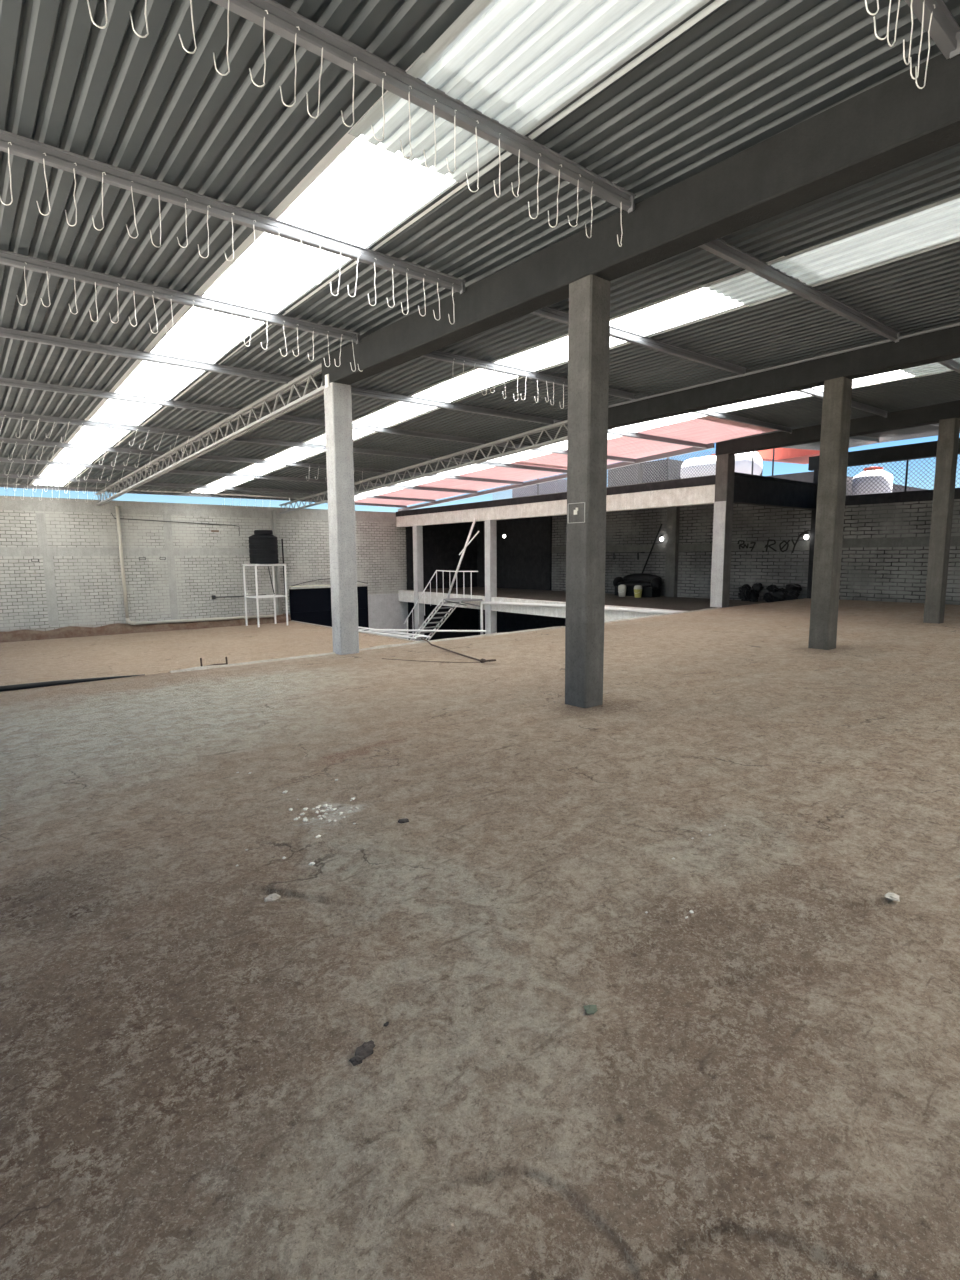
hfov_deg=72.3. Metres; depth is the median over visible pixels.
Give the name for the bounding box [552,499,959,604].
wall
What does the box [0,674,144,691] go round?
pipe
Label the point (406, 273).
wire hook
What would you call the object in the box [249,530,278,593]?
water tank
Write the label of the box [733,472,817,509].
lintel beam
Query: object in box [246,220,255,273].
wire hook
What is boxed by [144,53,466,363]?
sheet
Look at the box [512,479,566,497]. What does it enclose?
chain-link fence
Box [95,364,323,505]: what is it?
roof truss
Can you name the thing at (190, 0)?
wire hook
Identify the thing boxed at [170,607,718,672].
trim
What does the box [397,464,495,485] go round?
sheet
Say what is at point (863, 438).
roof purlin
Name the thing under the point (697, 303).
sheet
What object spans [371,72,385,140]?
wire hook
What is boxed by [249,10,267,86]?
wire hook
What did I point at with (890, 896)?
stone
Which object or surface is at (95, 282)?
wire hook
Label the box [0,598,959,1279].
floor
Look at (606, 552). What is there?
wall shelf
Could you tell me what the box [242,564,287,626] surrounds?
stand
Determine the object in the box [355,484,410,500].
sheet
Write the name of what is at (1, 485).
ceiling beam
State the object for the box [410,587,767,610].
floor
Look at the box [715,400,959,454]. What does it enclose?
concrete beam
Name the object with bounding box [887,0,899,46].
wire hook
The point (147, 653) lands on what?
floor
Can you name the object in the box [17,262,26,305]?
wire hook
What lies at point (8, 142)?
wire hook
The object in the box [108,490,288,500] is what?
ceiling beam
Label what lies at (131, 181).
wire hook
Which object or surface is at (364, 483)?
ceiling beam
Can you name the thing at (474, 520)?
leaning pole
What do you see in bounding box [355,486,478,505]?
sheet
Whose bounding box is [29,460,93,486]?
sheet
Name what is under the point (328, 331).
wire hook
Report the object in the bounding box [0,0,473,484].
ceiling
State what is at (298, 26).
wire hook
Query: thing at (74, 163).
wire hook
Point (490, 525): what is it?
column
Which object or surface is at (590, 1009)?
stone
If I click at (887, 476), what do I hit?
tank
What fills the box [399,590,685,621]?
beam
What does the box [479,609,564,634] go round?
wall
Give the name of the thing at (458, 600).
stairway
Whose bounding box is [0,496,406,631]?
wall
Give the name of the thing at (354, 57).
wire hook
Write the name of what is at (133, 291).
wire hook
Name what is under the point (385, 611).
wall
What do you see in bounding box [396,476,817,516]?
ceiling
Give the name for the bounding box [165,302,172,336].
wire hook
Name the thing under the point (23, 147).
ceiling beam
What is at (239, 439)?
ceiling beam
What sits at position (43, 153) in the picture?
wire hook
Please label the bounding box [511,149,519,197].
wire hook
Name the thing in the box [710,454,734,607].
concrete column
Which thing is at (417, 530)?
column
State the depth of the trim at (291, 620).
24.40 m
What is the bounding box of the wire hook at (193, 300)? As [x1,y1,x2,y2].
[191,300,199,341]
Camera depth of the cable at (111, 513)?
26.48 m
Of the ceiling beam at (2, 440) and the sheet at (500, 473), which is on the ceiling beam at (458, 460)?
the sheet at (500, 473)
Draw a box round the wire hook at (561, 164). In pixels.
[548,164,561,227]
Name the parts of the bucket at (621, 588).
lid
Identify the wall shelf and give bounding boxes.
[606,552,644,559]
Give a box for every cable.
[111,513,239,535]
[292,578,367,585]
[421,638,495,662]
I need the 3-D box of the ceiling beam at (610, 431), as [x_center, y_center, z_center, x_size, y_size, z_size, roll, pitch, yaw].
[4.019,-5.178,16.653,6.091,0.170,0.070,-6,9,-39]
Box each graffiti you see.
[737,540,755,551]
[762,530,809,552]
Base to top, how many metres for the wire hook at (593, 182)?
0.427 m
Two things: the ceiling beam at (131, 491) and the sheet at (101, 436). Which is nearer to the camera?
the sheet at (101, 436)
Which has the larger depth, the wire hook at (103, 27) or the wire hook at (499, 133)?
the wire hook at (499, 133)
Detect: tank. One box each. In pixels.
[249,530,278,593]
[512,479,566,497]
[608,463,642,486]
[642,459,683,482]
[680,451,762,477]
[852,467,892,494]
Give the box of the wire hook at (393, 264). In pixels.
[387,264,394,307]
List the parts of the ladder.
rail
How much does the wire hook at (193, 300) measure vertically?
0.458 m
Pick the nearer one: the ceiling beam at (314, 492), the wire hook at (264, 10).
the wire hook at (264, 10)
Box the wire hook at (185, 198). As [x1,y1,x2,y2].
[177,198,187,247]
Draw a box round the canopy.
[756,448,819,475]
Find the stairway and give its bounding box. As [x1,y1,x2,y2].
[404,570,481,640]
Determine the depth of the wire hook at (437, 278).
7.04 m
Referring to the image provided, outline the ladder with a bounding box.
[358,626,430,638]
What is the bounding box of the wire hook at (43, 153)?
[36,153,50,215]
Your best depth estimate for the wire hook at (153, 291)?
7.33 m
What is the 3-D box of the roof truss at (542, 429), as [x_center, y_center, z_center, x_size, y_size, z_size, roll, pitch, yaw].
[-3.299,-5.124,21.349,0.140,0.990,18.772,-6,9,-35]
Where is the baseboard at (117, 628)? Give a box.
[0,614,290,642]
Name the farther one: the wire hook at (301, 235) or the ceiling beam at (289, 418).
the ceiling beam at (289, 418)
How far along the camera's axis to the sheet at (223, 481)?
23.59 m
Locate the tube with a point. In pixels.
(370, 629)
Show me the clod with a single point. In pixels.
(365, 1050)
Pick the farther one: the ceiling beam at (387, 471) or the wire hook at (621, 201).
the ceiling beam at (387, 471)
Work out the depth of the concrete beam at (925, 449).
20.16 m
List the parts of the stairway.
stair rail, landing rail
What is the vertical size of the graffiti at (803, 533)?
0.787 m
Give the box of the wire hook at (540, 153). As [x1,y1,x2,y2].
[528,153,540,218]
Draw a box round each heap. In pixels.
[738,583,763,601]
[763,584,801,601]
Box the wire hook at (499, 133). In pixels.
[493,133,500,197]
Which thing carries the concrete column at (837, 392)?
on the floor at (763, 1082)
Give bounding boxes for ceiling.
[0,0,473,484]
[63,0,959,500]
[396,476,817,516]
[710,371,959,449]
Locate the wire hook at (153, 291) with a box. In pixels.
[149,291,157,333]
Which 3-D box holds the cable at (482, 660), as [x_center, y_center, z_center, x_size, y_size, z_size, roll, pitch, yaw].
[-0.484,0.151,10.395,0.228,0.064,2.725,-4,8,-28]
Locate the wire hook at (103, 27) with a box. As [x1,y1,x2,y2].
[87,0,107,28]
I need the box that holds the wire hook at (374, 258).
[368,258,375,305]
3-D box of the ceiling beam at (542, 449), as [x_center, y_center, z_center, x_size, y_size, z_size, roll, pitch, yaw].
[2.500,-5.356,18.762,6.079,0.151,0.070,-6,9,-39]
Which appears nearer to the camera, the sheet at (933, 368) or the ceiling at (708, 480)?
the sheet at (933, 368)
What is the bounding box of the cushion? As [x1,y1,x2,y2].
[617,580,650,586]
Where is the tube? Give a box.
[370,629,485,631]
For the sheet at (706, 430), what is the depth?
17.58 m
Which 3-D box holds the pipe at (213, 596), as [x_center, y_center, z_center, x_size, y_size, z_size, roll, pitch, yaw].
[-10.320,-1.883,28.215,2.282,0.150,0.121,-6,9,-38]
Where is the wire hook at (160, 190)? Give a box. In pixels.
[150,190,160,247]
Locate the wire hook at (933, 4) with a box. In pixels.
[915,4,934,88]
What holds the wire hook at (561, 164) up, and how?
hanging from the ceiling beam at (280, 20)
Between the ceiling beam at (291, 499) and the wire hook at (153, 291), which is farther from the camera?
the ceiling beam at (291, 499)
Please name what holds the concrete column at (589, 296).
on the floor at (763, 1082)
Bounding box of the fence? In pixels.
[492,448,959,499]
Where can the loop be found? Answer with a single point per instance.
(225, 657)
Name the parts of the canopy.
roof panel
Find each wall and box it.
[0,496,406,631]
[368,593,408,638]
[406,516,551,639]
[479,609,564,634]
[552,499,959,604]
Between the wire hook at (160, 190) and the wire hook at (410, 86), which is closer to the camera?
the wire hook at (410, 86)
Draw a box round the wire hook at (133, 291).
[129,291,136,326]
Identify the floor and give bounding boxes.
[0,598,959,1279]
[0,621,412,685]
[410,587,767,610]
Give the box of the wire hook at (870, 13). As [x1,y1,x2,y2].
[865,0,878,14]
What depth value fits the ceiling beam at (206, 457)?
18.91 m
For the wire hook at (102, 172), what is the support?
hanging from the ceiling beam at (23, 147)
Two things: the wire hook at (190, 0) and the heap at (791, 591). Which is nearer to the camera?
the wire hook at (190, 0)
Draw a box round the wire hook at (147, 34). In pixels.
[130,0,148,37]
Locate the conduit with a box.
[608,322,959,407]
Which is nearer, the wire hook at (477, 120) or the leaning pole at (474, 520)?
the wire hook at (477, 120)
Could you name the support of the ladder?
on the floor at (147, 653)
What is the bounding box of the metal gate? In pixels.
[289,584,368,630]
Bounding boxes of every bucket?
[618,585,625,596]
[634,585,641,597]
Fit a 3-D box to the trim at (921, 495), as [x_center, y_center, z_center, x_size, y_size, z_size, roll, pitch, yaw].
[15.943,-3.955,16.657,0.290,0.320,13.540,-6,9,-39]
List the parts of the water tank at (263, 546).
lid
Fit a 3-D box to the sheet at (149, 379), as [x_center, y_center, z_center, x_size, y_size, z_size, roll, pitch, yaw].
[-6.146,-4.407,11.916,1.080,0.176,5.450,-6,9,-39]
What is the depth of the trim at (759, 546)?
25.85 m
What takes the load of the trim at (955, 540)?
attached to the wall at (751, 523)
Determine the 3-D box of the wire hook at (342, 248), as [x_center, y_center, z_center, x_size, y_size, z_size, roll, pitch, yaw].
[-1.374,-3.536,6.305,0.134,0.449,0.013,-4,8,-26]
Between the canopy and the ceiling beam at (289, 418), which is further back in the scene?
the canopy
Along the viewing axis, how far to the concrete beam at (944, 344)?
10.31 m
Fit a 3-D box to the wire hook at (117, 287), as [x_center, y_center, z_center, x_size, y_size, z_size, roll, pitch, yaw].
[-3.941,-3.635,7.088,0.120,0.423,0.017,-5,9,-34]
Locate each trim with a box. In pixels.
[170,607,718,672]
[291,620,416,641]
[552,541,809,552]
[842,536,959,547]
[845,488,959,505]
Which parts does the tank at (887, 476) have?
lid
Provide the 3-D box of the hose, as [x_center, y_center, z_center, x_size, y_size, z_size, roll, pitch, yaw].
[-8.733,-2.748,29.343,0.130,3.501,0.070,-6,9,-39]
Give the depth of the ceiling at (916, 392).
14.08 m
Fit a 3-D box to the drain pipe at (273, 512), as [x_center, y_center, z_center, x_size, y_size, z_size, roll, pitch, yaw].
[-8.980,-3.397,29.114,0.280,4.554,0.140,-6,9,-39]
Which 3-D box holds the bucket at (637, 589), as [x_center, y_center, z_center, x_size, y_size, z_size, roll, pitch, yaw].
[6.353,-1.957,26.424,0.347,0.490,0.345,-6,9,-39]
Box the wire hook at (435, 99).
[423,99,436,170]
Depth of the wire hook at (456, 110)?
4.39 m
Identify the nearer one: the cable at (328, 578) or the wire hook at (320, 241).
the wire hook at (320, 241)
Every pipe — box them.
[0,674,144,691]
[115,506,273,624]
[212,594,265,598]
[272,511,282,614]
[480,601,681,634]
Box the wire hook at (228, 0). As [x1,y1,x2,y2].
[213,0,229,75]
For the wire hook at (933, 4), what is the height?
0.426 m
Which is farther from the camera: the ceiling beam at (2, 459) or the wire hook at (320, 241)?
the ceiling beam at (2, 459)
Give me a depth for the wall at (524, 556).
34.50 m
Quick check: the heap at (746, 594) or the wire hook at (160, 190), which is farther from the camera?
the heap at (746, 594)
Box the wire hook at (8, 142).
[0,142,12,205]
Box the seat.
[613,573,661,596]
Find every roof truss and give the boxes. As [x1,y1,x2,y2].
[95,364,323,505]
[279,420,567,513]
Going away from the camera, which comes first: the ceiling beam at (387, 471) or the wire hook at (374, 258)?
the wire hook at (374, 258)
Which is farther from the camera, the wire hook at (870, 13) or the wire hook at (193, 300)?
the wire hook at (193, 300)
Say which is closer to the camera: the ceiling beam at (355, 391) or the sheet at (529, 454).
the ceiling beam at (355, 391)
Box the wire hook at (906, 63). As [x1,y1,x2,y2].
[903,0,912,64]
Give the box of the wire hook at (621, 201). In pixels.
[617,201,621,246]
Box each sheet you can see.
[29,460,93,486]
[49,418,134,463]
[85,351,219,425]
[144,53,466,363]
[187,473,264,493]
[232,441,325,474]
[302,396,452,444]
[348,0,727,185]
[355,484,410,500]
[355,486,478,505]
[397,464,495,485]
[408,256,784,402]
[417,463,566,490]
[489,428,636,463]
[514,416,776,468]
[613,370,914,432]
[702,194,959,306]
[901,358,959,377]
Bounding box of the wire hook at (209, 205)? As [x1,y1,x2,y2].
[198,205,209,257]
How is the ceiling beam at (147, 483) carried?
attached to the ceiling at (746, 68)
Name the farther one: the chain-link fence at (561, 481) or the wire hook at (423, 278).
the chain-link fence at (561, 481)
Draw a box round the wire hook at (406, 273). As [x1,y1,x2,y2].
[401,273,408,314]
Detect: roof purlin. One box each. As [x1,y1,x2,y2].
[849,436,878,442]
[937,359,959,372]
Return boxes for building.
[767,471,925,495]
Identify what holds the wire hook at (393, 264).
hanging from the ceiling beam at (23, 147)
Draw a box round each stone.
[265,893,280,901]
[398,818,408,822]
[583,1005,596,1013]
[884,892,899,901]
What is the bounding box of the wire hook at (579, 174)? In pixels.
[568,174,580,226]
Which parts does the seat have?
armrest, backrest, armrest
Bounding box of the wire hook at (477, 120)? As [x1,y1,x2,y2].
[466,120,478,191]
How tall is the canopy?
1.900 m
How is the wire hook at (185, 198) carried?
hanging from the ceiling beam at (23, 147)
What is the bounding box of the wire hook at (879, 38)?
[873,0,890,39]
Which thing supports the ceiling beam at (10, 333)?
on the roof truss at (317, 370)
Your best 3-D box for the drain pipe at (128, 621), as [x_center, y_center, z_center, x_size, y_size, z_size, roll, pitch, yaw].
[-11.467,-3.042,27.017,5.963,4.593,0.146,-6,9,-38]
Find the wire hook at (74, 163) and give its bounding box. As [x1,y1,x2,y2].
[65,163,76,225]
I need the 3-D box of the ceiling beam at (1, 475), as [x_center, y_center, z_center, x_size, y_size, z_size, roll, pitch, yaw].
[-14.737,-5.022,20.024,6.765,0.110,0.070,-6,9,-39]
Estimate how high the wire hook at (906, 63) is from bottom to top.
0.426 m
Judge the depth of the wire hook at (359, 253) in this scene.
6.43 m
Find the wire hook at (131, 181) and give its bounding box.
[126,181,137,238]
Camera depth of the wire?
9.36 m
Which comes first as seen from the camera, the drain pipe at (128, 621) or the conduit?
the conduit
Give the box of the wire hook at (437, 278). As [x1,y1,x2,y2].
[433,278,439,319]
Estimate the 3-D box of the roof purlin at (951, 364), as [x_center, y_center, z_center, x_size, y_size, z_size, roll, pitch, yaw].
[8.189,-4.547,11.089,5.435,0.175,0.080,-6,9,-39]
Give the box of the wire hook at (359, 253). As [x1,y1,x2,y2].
[348,253,360,296]
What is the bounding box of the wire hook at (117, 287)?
[109,287,118,322]
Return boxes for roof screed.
[398,475,714,511]
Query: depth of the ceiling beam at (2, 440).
15.95 m
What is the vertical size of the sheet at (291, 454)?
0.213 m
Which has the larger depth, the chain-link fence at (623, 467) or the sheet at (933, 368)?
the chain-link fence at (623, 467)
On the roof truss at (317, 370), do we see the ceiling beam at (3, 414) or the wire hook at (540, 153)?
the ceiling beam at (3, 414)
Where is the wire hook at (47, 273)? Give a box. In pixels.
[41,273,50,306]
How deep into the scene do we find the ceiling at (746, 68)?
6.78 m
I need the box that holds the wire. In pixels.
[382,658,479,662]
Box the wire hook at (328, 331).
[324,331,329,366]
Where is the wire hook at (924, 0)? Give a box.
[910,0,924,79]
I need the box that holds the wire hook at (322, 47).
[306,47,322,118]
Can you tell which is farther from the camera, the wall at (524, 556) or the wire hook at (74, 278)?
the wall at (524, 556)
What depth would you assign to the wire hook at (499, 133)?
4.63 m
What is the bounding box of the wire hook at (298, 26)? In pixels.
[280,26,299,106]
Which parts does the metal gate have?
gate frame, gate frame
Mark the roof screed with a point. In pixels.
(709, 475)
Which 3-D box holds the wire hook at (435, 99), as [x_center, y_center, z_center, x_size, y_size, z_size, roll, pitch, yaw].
[-0.316,-3.278,4.253,0.108,0.455,0.035,-6,9,-39]
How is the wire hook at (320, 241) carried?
hanging from the ceiling beam at (23, 147)
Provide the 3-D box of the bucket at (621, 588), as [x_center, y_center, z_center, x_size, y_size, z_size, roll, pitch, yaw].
[5.849,-2.033,27.041,0.347,0.490,0.345,-6,9,-39]
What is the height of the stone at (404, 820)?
0.024 m
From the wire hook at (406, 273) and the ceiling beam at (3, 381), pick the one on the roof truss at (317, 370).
the ceiling beam at (3, 381)
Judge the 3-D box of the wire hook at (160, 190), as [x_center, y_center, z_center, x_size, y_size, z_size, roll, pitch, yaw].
[-2.604,-3.397,5.287,0.019,0.454,0.115,6,9,39]
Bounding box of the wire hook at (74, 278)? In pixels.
[69,278,77,313]
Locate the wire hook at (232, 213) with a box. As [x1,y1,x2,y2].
[224,213,233,261]
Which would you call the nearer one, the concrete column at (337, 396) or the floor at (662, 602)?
the concrete column at (337, 396)
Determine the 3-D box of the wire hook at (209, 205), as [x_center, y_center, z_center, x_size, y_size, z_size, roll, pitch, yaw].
[-2.327,-3.447,5.547,0.119,0.423,0.024,-3,8,-19]
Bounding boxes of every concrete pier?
[665,506,679,596]
[807,469,818,598]
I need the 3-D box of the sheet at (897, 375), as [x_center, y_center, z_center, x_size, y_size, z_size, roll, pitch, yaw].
[5.599,-4.886,13.575,1.274,0.114,7.600,-6,9,-39]
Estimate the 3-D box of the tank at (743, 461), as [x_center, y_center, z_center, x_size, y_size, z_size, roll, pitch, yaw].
[9.937,-7.035,27.210,1.230,1.320,3.360,-6,9,-39]
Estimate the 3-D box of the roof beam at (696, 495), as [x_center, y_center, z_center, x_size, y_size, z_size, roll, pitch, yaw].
[1.348,-5.030,25.782,0.300,0.510,18.023,-6,9,-37]
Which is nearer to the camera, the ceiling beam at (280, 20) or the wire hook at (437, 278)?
the ceiling beam at (280, 20)
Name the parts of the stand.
leg, leg, frame, rail, leg, leg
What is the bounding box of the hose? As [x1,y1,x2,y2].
[281,539,285,607]
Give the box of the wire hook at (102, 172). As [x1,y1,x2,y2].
[92,172,105,230]
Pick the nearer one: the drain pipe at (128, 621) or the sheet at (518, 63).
the sheet at (518, 63)
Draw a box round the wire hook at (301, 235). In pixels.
[293,235,302,286]
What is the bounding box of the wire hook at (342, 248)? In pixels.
[330,248,342,295]
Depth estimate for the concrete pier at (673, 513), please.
26.43 m
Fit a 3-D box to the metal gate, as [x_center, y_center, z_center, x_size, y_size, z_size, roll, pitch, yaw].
[-7.022,-1.007,30.983,3.950,3.110,0.120,-6,9,-39]
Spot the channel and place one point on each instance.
(710, 445)
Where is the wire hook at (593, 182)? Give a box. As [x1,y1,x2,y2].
[585,182,593,237]
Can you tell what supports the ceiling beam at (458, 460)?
attached to the ceiling at (746, 68)
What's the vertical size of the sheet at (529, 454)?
0.210 m
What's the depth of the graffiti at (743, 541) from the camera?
24.19 m
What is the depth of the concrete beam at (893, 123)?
5.06 m
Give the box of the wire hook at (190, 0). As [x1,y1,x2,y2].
[178,0,196,53]
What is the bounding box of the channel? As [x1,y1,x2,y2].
[398,443,713,510]
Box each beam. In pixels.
[0,129,465,293]
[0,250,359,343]
[0,327,294,383]
[0,377,240,414]
[0,411,200,436]
[0,437,166,455]
[0,457,140,470]
[0,474,117,483]
[0,484,101,491]
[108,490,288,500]
[124,481,311,493]
[144,468,326,482]
[172,453,384,472]
[205,434,431,459]
[210,0,635,212]
[244,411,484,443]
[290,498,406,507]
[299,380,553,424]
[312,491,435,501]
[321,54,959,385]
[357,482,477,493]
[386,470,522,484]
[396,484,714,526]
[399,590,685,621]
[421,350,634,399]
[432,456,566,472]
[485,440,634,462]
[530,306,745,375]
[553,420,706,448]
[608,326,959,429]
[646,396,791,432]
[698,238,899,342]
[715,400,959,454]
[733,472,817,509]
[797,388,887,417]
[808,438,959,470]
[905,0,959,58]
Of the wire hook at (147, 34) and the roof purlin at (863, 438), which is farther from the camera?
the roof purlin at (863, 438)
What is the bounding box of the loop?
[200,657,227,665]
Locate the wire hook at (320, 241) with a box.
[312,241,321,283]
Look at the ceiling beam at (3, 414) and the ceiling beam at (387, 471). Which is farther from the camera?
the ceiling beam at (387, 471)
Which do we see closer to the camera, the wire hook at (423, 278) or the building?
the wire hook at (423, 278)
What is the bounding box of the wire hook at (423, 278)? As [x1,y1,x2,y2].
[418,278,425,315]
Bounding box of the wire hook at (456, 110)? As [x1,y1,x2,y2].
[446,110,456,173]
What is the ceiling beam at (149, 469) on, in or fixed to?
attached to the ceiling at (746, 68)
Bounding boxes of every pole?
[447,519,478,597]
[642,524,661,572]
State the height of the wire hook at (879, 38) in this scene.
0.426 m
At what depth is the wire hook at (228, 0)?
3.45 m
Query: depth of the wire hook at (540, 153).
4.87 m
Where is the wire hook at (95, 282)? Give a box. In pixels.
[89,282,97,321]
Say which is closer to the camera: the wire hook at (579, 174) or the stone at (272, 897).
the stone at (272, 897)
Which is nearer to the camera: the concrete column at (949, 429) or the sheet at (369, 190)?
the sheet at (369, 190)
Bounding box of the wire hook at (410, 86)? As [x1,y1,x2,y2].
[400,86,411,158]
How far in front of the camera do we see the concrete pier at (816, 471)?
22.09 m
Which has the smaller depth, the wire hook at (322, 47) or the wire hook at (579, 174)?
the wire hook at (322, 47)
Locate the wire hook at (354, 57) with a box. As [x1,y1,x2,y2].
[341,57,356,126]
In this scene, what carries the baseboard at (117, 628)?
attached to the wall at (89, 589)
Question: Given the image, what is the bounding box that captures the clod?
[349,1040,375,1065]
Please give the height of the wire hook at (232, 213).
0.396 m
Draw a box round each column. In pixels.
[324,374,358,654]
[413,526,423,640]
[485,520,496,633]
[565,275,610,707]
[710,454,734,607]
[808,377,852,649]
[923,418,959,623]
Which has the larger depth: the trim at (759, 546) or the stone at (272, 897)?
the trim at (759, 546)

